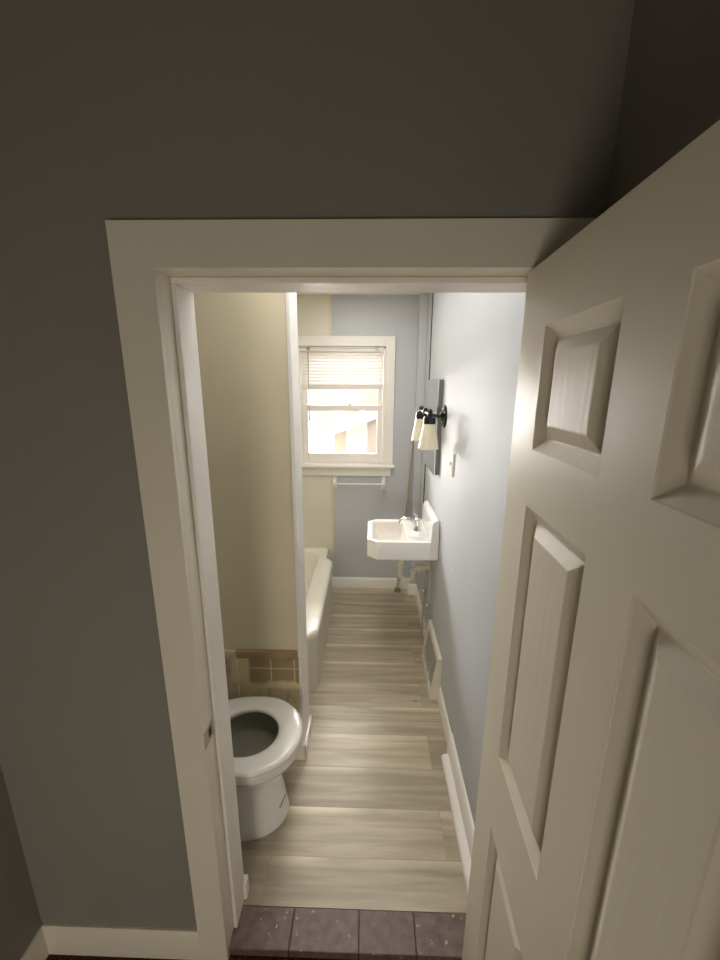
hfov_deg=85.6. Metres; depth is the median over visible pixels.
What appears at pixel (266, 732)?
toilet
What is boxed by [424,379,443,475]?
mirror
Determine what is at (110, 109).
wall
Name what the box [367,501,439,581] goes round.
sink
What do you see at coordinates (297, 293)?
ceiling
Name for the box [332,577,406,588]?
baseboard
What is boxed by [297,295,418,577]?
wall
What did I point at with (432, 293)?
conduit
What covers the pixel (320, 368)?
blind
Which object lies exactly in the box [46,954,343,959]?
floor
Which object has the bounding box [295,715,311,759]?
baseboard
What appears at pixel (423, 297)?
wall
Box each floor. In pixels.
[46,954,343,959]
[241,588,467,913]
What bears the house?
on the ground
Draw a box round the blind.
[300,347,383,419]
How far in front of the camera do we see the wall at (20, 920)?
1.17 m
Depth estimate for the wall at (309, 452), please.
7.22 m
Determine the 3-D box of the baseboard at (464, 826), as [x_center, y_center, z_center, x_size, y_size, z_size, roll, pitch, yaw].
[0.438,1.207,2.464,0.076,0.115,2.256,1,13,1]
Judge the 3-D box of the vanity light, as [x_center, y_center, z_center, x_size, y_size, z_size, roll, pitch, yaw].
[0.404,-0.319,2.246,0.168,0.224,0.461,1,13,1]
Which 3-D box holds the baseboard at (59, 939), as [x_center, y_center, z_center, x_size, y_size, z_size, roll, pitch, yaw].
[-0.817,1.819,0.022,0.527,0.112,2.600,1,13,1]
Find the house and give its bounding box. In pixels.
[319,389,376,452]
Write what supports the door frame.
attached to the wall at (110, 109)
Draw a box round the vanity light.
[412,405,446,449]
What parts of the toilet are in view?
seat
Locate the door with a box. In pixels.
[462,120,719,959]
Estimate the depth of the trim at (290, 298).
1.68 m
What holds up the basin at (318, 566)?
in the bathtub
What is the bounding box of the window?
[298,336,395,475]
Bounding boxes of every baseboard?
[20,924,200,959]
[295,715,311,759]
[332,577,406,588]
[407,582,474,894]
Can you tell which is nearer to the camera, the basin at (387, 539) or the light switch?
the light switch
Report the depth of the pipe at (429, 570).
2.62 m
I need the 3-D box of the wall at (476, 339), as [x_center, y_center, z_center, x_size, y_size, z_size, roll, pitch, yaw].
[0.513,0.400,0.879,0.130,2.700,4.990,1,13,1]
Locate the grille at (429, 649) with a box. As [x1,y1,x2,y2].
[424,631,435,684]
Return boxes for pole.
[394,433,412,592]
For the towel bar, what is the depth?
3.32 m
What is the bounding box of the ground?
[309,429,333,451]
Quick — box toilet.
[229,696,302,841]
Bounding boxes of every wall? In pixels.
[0,0,634,929]
[0,764,41,959]
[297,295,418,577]
[309,452,339,452]
[408,293,428,583]
[416,0,719,825]
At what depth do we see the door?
0.48 m
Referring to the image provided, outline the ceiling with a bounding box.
[297,293,419,294]
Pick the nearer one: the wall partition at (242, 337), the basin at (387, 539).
the wall partition at (242, 337)
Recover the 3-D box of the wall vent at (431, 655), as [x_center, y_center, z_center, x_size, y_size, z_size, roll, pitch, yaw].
[0.446,1.120,2.458,0.061,0.282,0.400,1,13,1]
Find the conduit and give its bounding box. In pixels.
[423,293,432,503]
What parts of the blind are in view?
rail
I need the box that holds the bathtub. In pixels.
[304,547,332,692]
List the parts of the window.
sash, sash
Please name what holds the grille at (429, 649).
attached to the wall vent at (431, 655)
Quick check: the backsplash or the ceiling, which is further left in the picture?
the ceiling
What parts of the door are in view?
panel, panel, panel, panel, panel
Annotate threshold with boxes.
[229,906,465,959]
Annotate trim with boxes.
[243,874,248,898]
[285,293,308,742]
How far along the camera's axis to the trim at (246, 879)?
1.40 m
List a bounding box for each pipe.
[421,561,425,634]
[425,561,430,633]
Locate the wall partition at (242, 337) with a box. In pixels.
[193,293,299,714]
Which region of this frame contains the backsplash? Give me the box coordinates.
[422,501,439,560]
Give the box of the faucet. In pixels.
[399,513,420,531]
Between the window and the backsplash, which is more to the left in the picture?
the window
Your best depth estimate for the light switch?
1.99 m
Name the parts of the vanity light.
lamp shade, lamp shade, arm, wall plate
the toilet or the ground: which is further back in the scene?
the ground
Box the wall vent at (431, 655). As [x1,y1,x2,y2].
[421,619,441,700]
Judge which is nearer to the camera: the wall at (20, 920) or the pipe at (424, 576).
the wall at (20, 920)
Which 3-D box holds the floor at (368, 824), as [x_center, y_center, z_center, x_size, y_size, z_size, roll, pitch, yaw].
[-0.279,1.306,2.538,1.712,0.120,2.342,1,13,1]
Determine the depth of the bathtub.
2.70 m
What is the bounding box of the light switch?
[449,452,454,476]
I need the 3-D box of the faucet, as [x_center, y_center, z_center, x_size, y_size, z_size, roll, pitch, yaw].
[0.332,0.276,2.582,0.152,0.120,0.052,1,13,1]
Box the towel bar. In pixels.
[333,476,384,489]
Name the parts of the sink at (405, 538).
bowl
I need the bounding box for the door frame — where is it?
[105,218,594,959]
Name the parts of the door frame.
strike plate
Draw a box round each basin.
[304,547,332,642]
[367,519,430,560]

